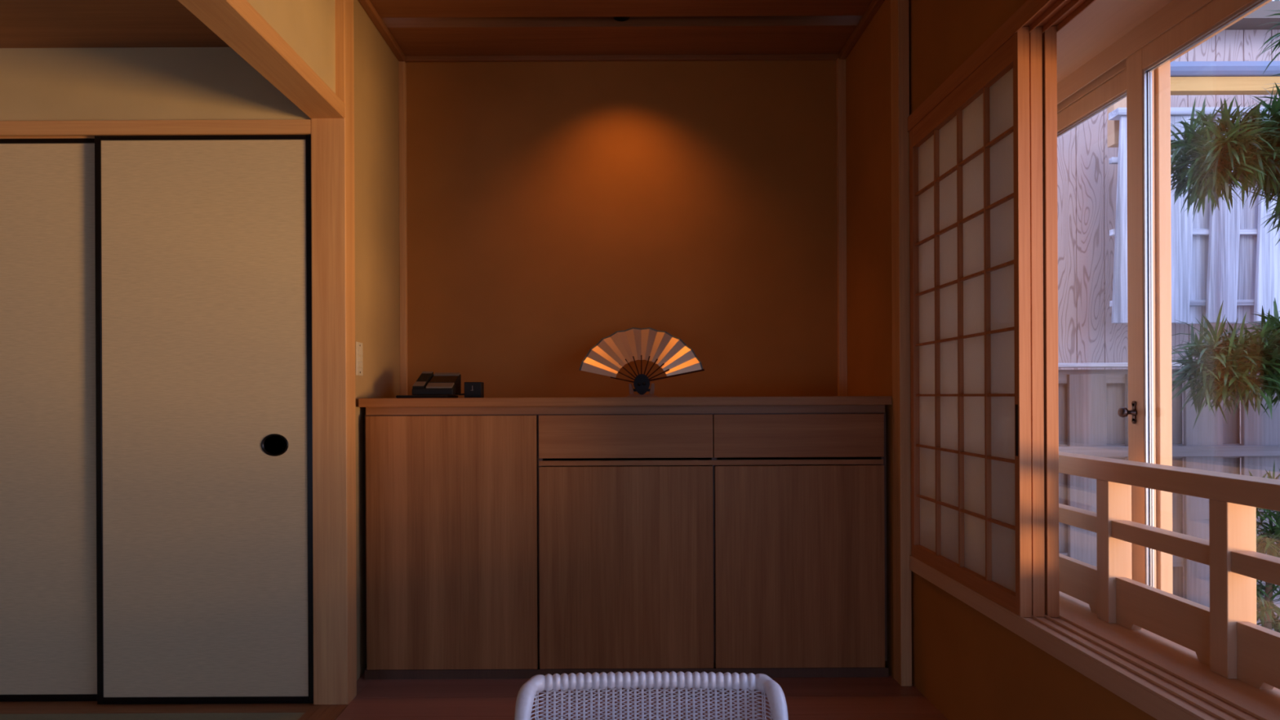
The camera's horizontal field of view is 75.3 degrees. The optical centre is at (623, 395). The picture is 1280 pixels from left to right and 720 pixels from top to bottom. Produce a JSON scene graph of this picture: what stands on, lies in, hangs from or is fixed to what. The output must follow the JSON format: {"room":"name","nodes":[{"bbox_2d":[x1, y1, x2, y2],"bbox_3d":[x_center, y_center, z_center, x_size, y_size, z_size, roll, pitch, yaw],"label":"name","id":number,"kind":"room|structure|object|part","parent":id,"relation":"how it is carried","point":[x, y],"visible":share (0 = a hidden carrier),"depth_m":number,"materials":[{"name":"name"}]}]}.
{"room":"traditional dwelling","nodes":[
{"label":"traditional dwelling","id":0,"kind":"room"},
{"bbox_2d":[0,0,230,48],"bbox_3d":[-2.583,-1.113,0.040,3.245,0.031,5.280,0,0,0],"label":"ceiling","id":1,"kind":"structure","parent":0,"point":[24,24],"depth_m":2.47,"materials":[{"name":"brown wood"}]},
{"bbox_2d":[0,47,311,120],"bbox_3d":[-2.594,-0.990,2.652,3.221,0.256,0.055,0,0,0],"label":"wall","id":2,"kind":"structure","parent":0,"point":[100,83],"depth_m":2.62,"materials":[{"name":"beige paint"}]},
{"bbox_2d":[0,138,97,702],"bbox_3d":[-2.080,0.076,2.662,0.880,1.804,0.020,0,0,0],"label":"door","id":3,"kind":"structure","parent":2,"relation":"in","point":[48,612],"depth_m":2.66,"materials":[{"name":"paper"}]},
{"bbox_2d":[0,119,311,138],"bbox_3d":[-2.593,-0.840,2.655,3.221,0.044,0.090,0,0,0],"label":"trim","id":4,"kind":"structure","parent":2,"relation":"attached to","point":[8,129],"depth_m":2.61,"materials":[{"name":"brown wood"}]},
{"bbox_2d":[0,701,313,714],"bbox_3d":[-2.585,0.990,2.630,3.221,0.023,0.140,0,0,0],"label":"trim","id":5,"kind":"structure","parent":2,"relation":"attached to","point":[6,707],"depth_m":2.59,"materials":[{"name":"brown wood"}]},
{"bbox_2d":[94,134,313,704],"bbox_3d":[-1.324,0.072,2.634,0.687,1.804,0.020,0,0,0],"label":"door","id":6,"kind":"structure","parent":2,"relation":"in","point":[203,243],"depth_m":2.63,"materials":[{"name":"paper"}]},
{"bbox_3d":[-1.102,0.155,2.627,0.086,0.070,0.004,0,0,0],"label":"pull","id":7,"kind":"part","parent":6,"relation":"part of","materials":[{"name":"black paint"}]},
{"bbox_2d":[311,0,356,704],"bbox_3d":[-0.925,-0.212,2.655,0.109,2.372,0.090,0,0,0],"label":"wooden post","id":8,"kind":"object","parent":2,"relation":"attached to","point":[332,140],"depth_m":2.61,"materials":[{"name":"brown wood"}]},
{"bbox_2d":[246,0,399,680],"bbox_3d":[-0.939,-0.326,0.415,0.075,2.600,6.030,0,0,0],"label":"wall","id":9,"kind":"structure","parent":0,"point":[376,97],"depth_m":2.98,"materials":[{"name":"paint"}]},
{"bbox_2d":[177,0,345,118],"bbox_3d":[-0.929,-0.902,0.005,0.109,0.058,5.210,0,0,0],"label":"trim","id":10,"kind":"structure","parent":9,"relation":"attached to","point":[237,23],"depth_m":2.13,"materials":[{"name":"brown wood"}]},
{"bbox_2d":[297,704,347,719],"bbox_3d":[-0.920,0.987,0.005,0.108,0.034,5.210,0,0,0],"label":"trim","id":11,"kind":"structure","parent":9,"relation":"attached to","point":[316,712],"depth_m":2.55,"materials":[{"name":"brown wood"}]},
{"bbox_2d":[355,342,363,375],"bbox_3d":[-0.911,-0.128,2.873,0.009,0.115,0.065,0,0,0],"label":"wall switch","id":12,"kind":"object","parent":9,"relation":"attached to","point":[359,352],"visible":1,"depth_m":2.86,"materials":[{"name":"beige plastic"}]},
{"bbox_2d":[358,0,406,63],"bbox_3d":[-0.907,-1.385,3.075,0.028,0.026,0.710,0,0,0],"label":"trim","id":13,"kind":"structure","parent":9,"relation":"attached to","point":[367,6],"depth_m":3.12,"materials":[{"name":"brown wood"}]},
{"bbox_2d":[0,662,947,719],"bbox_3d":[-1.595,0.992,0.415,5.200,0.030,6.030,0,0,0],"label":"floor","id":14,"kind":"structure","parent":0,"point":[876,698],"depth_m":2.62,"materials":[{"name":"brown wood"}]},
{"bbox_2d":[358,395,891,679],"bbox_3d":[0.009,0.487,3.128,1.819,0.966,0.596,0,0,0],"label":"base cabinet","id":15,"kind":"object","parent":14,"relation":"on","point":[505,537],"visible":0.99,"depth_m":2.85,"materials":[{"name":"brown wood"}]},
{"bbox_3d":[-0.589,0.503,2.857,0.586,0.871,0.019,0,0,0],"label":"door","id":16,"kind":"part","parent":15,"relation":"part of","materials":[{"name":"brown wood"}]},
{"bbox_2d":[358,395,891,407],"bbox_3d":[0.007,0.019,3.128,1.819,0.030,0.596,0,0,0],"label":"countertop","id":17,"kind":"structure","parent":15,"relation":"on","point":[765,400],"depth_m":2.83,"materials":[{"name":"brown wood"}]},
{"bbox_2d":[395,395,457,398],"bbox_3d":[-0.705,0.002,3.000,0.180,0.010,0.200,0,0,0],"label":"tray","id":18,"kind":"object","parent":17,"relation":"on","point":[397,396],"visible":0.97,"depth_m":2.90,"materials":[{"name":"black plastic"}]},
{"bbox_2d":[412,371,464,395],"bbox_3d":[-0.649,-0.043,3.076,0.193,0.097,0.308,0,0,0],"label":"telephone","id":19,"kind":"object","parent":17,"relation":"on","point":[428,383],"visible":0.92,"depth_m":2.96,"materials":[{"name":"black plastic"}]},
{"bbox_2d":[464,382,484,397],"bbox_3d":[-0.533,-0.021,2.969,0.060,0.056,0.062,0,0,0],"label":"clock","id":20,"kind":"object","parent":17,"relation":"on","point":[472,389],"visible":0.85,"depth_m":2.94,"materials":[{"name":"black plastic"}]},
{"bbox_2d":[626,373,657,396],"bbox_3d":[0.070,-0.038,3.054,0.127,0.084,0.091,0,0,0],"label":"stand","id":21,"kind":"object","parent":17,"relation":"on","point":[642,382],"visible":0.94,"depth_m":3.02,"materials":[{"name":"black wood"}]},
{"bbox_2d":[579,327,704,382],"bbox_3d":[0.069,-0.149,3.112,0.465,0.225,0.124,0,0,0],"label":"folding fan","id":22,"kind":"object","parent":21,"relation":"on","point":[612,352],"visible":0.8,"depth_m":3.11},
{"bbox_3d":[0.009,0.139,2.857,0.598,0.148,0.019,0,0,0],"label":"drawer","id":23,"kind":"part","parent":15,"relation":"part of","materials":[{"name":"brown wood"}]},
{"bbox_3d":[0.011,0.589,2.857,0.598,0.694,0.019,0,0,0],"label":"door","id":24,"kind":"part","parent":15,"relation":"part of","materials":[{"name":"brown wood"}]},
{"bbox_3d":[0.303,0.229,2.861,1.186,0.017,0.011,0,0,0],"label":"rail between drawer and door","id":25,"kind":"part","parent":15,"relation":"part of","materials":[{"name":"brown wood"}]},
{"bbox_3d":[0.603,0.136,2.857,0.584,0.148,0.019,0,0,0],"label":"drawer","id":26,"kind":"part","parent":15,"relation":"part of","materials":[{"name":"brown wood"}]},
{"bbox_3d":[0.607,0.586,2.857,0.581,0.694,0.019,0,0,0],"label":"door","id":27,"kind":"part","parent":15,"relation":"part of","materials":[{"name":"brown wood"}]},
{"bbox_2d":[514,671,788,719],"bbox_3d":[0.049,0.736,1.271,0.526,0.470,0.507,0,0,0],"label":"rattan chair","id":28,"kind":"object","parent":14,"relation":"on","point":[531,689],"visible":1,"depth_m":1.50,"materials":[{"name":"wicker"}]},
{"bbox_2d":[369,0,872,56],"bbox_3d":[0.014,-1.507,0.415,1.872,0.210,6.030,0,0,0],"label":"ceiling","id":29,"kind":"structure","parent":0,"point":[419,27],"depth_m":3.15,"materials":[{"name":"brown wood"}]},
{"bbox_2d":[613,16,629,21],"bbox_3d":[-0.007,-1.442,3.110,0.060,0.050,0.060,0,0,0],"label":"recessed light","id":30,"kind":"object","parent":29,"relation":"in","point":[618,18],"visible":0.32,"depth_m":3.13,"materials":[{"name":"black plastic"}]},
{"bbox_2d":[406,60,837,397],"bbox_3d":[0.001,-0.266,3.470,2.035,2.472,0.080,0,0,0],"label":"wall","id":31,"kind":"structure","parent":0,"point":[555,209],"depth_m":3.43,"materials":[{"name":"paint"}]},
{"bbox_2d":[398,61,408,395],"bbox_3d":[-0.905,-0.652,3.417,0.026,1.452,0.026,0,0,0],"label":"trim","id":32,"kind":"structure","parent":31,"relation":"attached to","point":[402,64],"depth_m":3.40,"materials":[{"name":"brown wood"}]},
{"bbox_2d":[405,53,839,62],"bbox_3d":[-0.004,-1.392,3.420,1.795,0.020,0.020,0,0,0],"label":"trim","id":33,"kind":"structure","parent":31,"relation":"attached to","point":[769,56],"depth_m":3.41,"materials":[{"name":"brown wood"}]},
{"bbox_2d":[835,57,847,395],"bbox_3d":[0.900,-0.660,3.417,0.034,1.452,0.026,0,0,0],"label":"trim","id":34,"kind":"structure","parent":31,"relation":"attached to","point":[840,64],"depth_m":3.40,"materials":[{"name":"brown wood"}]},
{"bbox_2d":[845,0,1157,719],"bbox_3d":[1.113,-0.335,0.415,0.390,2.600,6.030,0,0,0],"label":"wall","id":35,"kind":"structure","parent":0,"point":[968,665],"depth_m":2.66,"materials":[{"name":"paint"}]},
{"bbox_2d":[838,0,884,59],"bbox_3d":[0.900,-1.393,3.135,0.028,0.026,0.590,0,0,0],"label":"trim","id":36,"kind":"structure","parent":35,"relation":"attached to","point":[873,7],"depth_m":3.12,"materials":[{"name":"brown wood"}]},
{"bbox_2d":[890,0,911,685],"bbox_3d":[0.938,-0.220,2.800,0.037,2.372,0.080,0,0,0],"label":"wooden post","id":37,"kind":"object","parent":35,"relation":"attached to","point":[900,42],"depth_m":2.76,"materials":[{"name":"brown wood"}]},
{"bbox_2d":[907,0,1095,132],"bbox_3d":[0.997,-0.902,0.200,0.103,0.049,5.200,0,0,0],"label":"trim","id":38,"kind":"structure","parent":35,"relation":"attached to","point":[1045,14],"depth_m":2.02,"materials":[{"name":"brown wood"}]},
{"bbox_2d":[909,555,1279,719],"bbox_3d":[1.133,0.553,0.200,0.360,0.048,5.200,0,0,0],"label":"window sill","id":39,"kind":"structure","parent":35,"relation":"attached to","point":[1165,679],"depth_m":1.67,"materials":[{"name":"brown wood"}]},
{"bbox_2d":[909,26,1031,617],"bbox_3d":[0.967,-0.178,2.378,0.030,1.426,0.757,0,0,0],"label":"shoji panel","id":40,"kind":"object","parent":39,"relation":"on","point":[970,165],"visible":1,"depth_m":2.29,"materials":[{"name":"paper"}]},
{"bbox_3d":[0.965,-0.854,2.376,0.029,0.075,0.703,0,0,0],"label":"rail","id":41,"kind":"part","parent":40,"relation":"part of","materials":[{"name":"brown wood"}]},
{"bbox_3d":[0.971,0.511,2.376,0.029,0.046,0.703,0,0,0],"label":"rail","id":42,"kind":"part","parent":40,"relation":"part of","materials":[{"name":"brown wood"}]},
{"bbox_3d":[0.955,0.083,2.012,0.003,0.125,0.012,0,0,0],"label":"finger pull","id":43,"kind":"part","parent":40,"relation":"part of","materials":[{"name":"black paint"}]},
{"bbox_2d":[1029,26,1044,617],"bbox_3d":[1.001,-0.179,2.381,0.029,1.426,0.753,0,0,0],"label":"shoji panel","id":44,"kind":"object","parent":39,"relation":"on","point":[1036,35],"visible":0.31,"depth_m":2.00,"materials":[{"name":"wood"}]},
{"bbox_2d":[1042,26,1059,617],"bbox_3d":[1.034,-0.179,2.378,0.029,1.426,0.757,0,0,0],"label":"shoji panel","id":45,"kind":"object","parent":39,"relation":"on","point":[1050,226],"visible":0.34,"depth_m":2.00,"materials":[{"name":"wood"}]},
{"bbox_2d":[1056,0,1173,83],"bbox_3d":[1.136,-0.904,0.200,0.175,0.047,5.200,0,0,0],"label":"trim","id":46,"kind":"structure","parent":35,"relation":"attached to","point":[1103,23],"depth_m":1.99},
{"bbox_2d":[1057,60,1173,594],"bbox_3d":[1.286,-0.149,2.384,0.029,1.353,0.833,0,0,0],"label":"window","id":47,"kind":"structure","parent":35,"relation":"in","point":[1113,91],"depth_m":1.97,"materials":[{"name":"wood"},{"name":"glass"}]},
{"bbox_2d":[1057,0,1272,113],"bbox_3d":[1.265,-0.862,0.200,0.082,0.132,5.200,0,0,0],"label":"trim","id":48,"kind":"structure","parent":35,"relation":"attached to","point":[1112,60],"depth_m":2.04,"materials":[{"name":"brown wood"}]},
{"bbox_2d":[1058,0,1279,688],"bbox_3d":[1.191,-0.148,0.195,0.140,1.354,5.190,0,0,0],"label":"window","id":49,"kind":"structure","parent":35,"relation":"in","point":[1216,15],"depth_m":1.86,"materials":[{"name":"wood"},{"name":"glass"}]},
{"bbox_3d":[1.156,0.309,2.145,0.042,0.039,0.332,0,0,0],"label":"rail","id":50,"kind":"part","parent":49,"relation":"part of","materials":[{"name":"brown wood"}]},
{"bbox_3d":[1.156,0.363,1.955,0.055,0.331,0.048,0,0,0],"label":"post","id":51,"kind":"part","parent":49,"relation":"part of","materials":[{"name":"brown wood"}]},
{"bbox_3d":[1.215,0.039,2.000,0.037,0.055,0.025,0,0,0],"label":"knob","id":52,"kind":"part","parent":49,"relation":"part of","materials":[{"name":"brown metal"}]},
{"bbox_3d":[1.156,0.309,1.765,0.042,0.039,0.332,0,0,0],"label":"rail","id":53,"kind":"part","parent":49,"relation":"part of","materials":[{"name":"brown wood"}]},
{"bbox_3d":[1.158,0.340,0.195,0.068,0.377,5.190,0,0,0],"label":"wooden railing","id":54,"kind":"part","parent":49,"relation":"part of","materials":[{"name":"brown wood"}]},
{"bbox_3d":[1.157,0.175,0.195,0.068,0.046,5.190,0,0,0],"label":"rail","id":55,"kind":"part","parent":49,"relation":"part of","materials":[{"name":"brown wood"}]},
{"bbox_3d":[1.156,0.363,1.575,0.055,0.331,0.048,0,0,0],"label":"post","id":56,"kind":"part","parent":49,"relation":"part of","materials":[{"name":"brown wood"}]},
{"bbox_3d":[1.156,0.309,1.382,0.042,0.039,0.336,0,0,0],"label":"rail","id":57,"kind":"part","parent":49,"relation":"part of","materials":[{"name":"brown wood"}]},
{"label":"outside","id":58,"kind":"structure","parent":0,"visible":0},
{"bbox_3d":[6.661,1.239,3.000,10.690,0.100,22.000,0,0,0],"label":"ground","id":59,"kind":"structure","parent":58,"visible":0},
{"bbox_2d":[1057,0,1279,592],"bbox_3d":[4.058,-0.439,4.555,5.320,3.280,0.390,0,0,0],"label":"exterior wall","id":60,"kind":"structure","parent":59,"relation":"on","point":[1086,183],"depth_m":4.50,"materials":[{"name":"grey wood"}]},
{"bbox_2d":[1057,362,1279,632],"bbox_3d":[3.297,0.529,3.595,3.790,1.352,0.110,0,0,0],"label":"fence","id":61,"kind":"object","parent":59,"relation":"on","point":[1090,401],"visible":0.06,"depth_m":3.57,"materials":[{"name":"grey wood"}]},
{"bbox_3d":[3.253,0.705,3.605,3.700,0.060,0.030,0,0,0],"label":"cross rail","id":62,"kind":"part","parent":61,"relation":"part of","materials":[{"name":"brown wood"}]},
{"bbox_3d":[3.249,-0.138,3.598,3.700,0.017,0.105,0,0,0],"label":"cap rail","id":63,"kind":"part","parent":61,"relation":"part of","materials":[{"name":"white wood"}]},
{"bbox_3d":[3.251,0.235,3.605,3.700,0.060,0.030,0,0,0],"label":"cross rail","id":64,"kind":"part","parent":61,"relation":"part of","materials":[{"name":"brown wood"}]},
{"bbox_3d":[3.250,-0.090,3.605,3.700,0.060,0.030,0,0,0],"label":"cross rail","id":65,"kind":"part","parent":61,"relation":"part of","materials":[{"name":"brown wood"}]},
{"bbox_3d":[3.251,0.233,3.555,3.700,0.045,0.030,0,0,0],"label":"rail","id":66,"kind":"part","parent":61,"relation":"part of","materials":[{"name":"brown wood"}]},
{"bbox_2d":[1170,9,1279,429],"bbox_3d":[2.457,-0.215,3.009,1.164,2.858,0.648,0,0,-4],"label":"evergreen tree","id":67,"kind":"object","parent":59,"relation":"on","point":[1251,145],"visible":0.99,"depth_m":2.94,"materials":[{"name":"green plant"}]},
{"bbox_2d":[1206,462,1279,632],"bbox_3d":[2.451,0.725,3.092,0.498,0.970,0.418,0,0,-18],"label":"shrub","id":68,"kind":"object","parent":59,"relation":"on","point":[1265,605],"visible":0.33,"depth_m":3.06,"materials":[{"name":"green plant"}]},
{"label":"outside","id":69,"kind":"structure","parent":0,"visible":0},
{"bbox_2d":[1170,61,1279,95],"bbox_3d":[3.993,-1.589,4.140,2.800,0.131,0.100,0,0,0],"label":"horizontal beam","id":70,"kind":"structure","parent":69,"point":[1187,77],"depth_m":4.13,"materials":[{"name":"beige wood"}]},
{"bbox_2d":[1106,97,1126,147],"bbox_3d":[2.511,-1.384,4.170,0.125,0.255,0.060,0,0,0],"label":"bracket","id":71,"kind":"object","parent":70,"relation":"attached to","point":[1113,126],"visible":0.24,"depth_m":4.14,"materials":[{"name":"beige wood"}]},
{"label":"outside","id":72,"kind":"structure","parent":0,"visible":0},
{"bbox_2d":[1108,106,1279,324],"bbox_3d":[3.600,-0.887,4.088,2.408,1.050,0.085,0,0,0],"label":"fence","id":73,"kind":"object","parent":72,"point":[1220,255],"visible":0.5,"depth_m":4.06,"materials":[{"name":"white wood"}]},
{"bbox_3d":[3.575,-1.167,4.095,2.340,0.028,0.030,0,0,0],"label":"cross rail","id":74,"kind":"part","parent":73,"relation":"part of","materials":[{"name":"white wood"}]},
{"bbox_3d":[3.578,-0.462,4.095,2.340,0.028,0.030,0,0,0],"label":"cross rail","id":75,"kind":"part","parent":73,"relation":"part of","materials":[{"name":"white wood"}]},
{"bbox_3d":[3.576,-0.811,4.095,2.340,0.028,0.030,0,0,0],"label":"cross rail","id":76,"kind":"part","parent":73,"relation":"part of","materials":[{"name":"white wood"}]},
{"bbox_3d":[3.594,-1.394,4.088,2.360,0.035,0.085,0,0,0],"label":"cap rail","id":77,"kind":"part","parent":73,"relation":"part of","materials":[{"name":"grey wood"}]}
]}

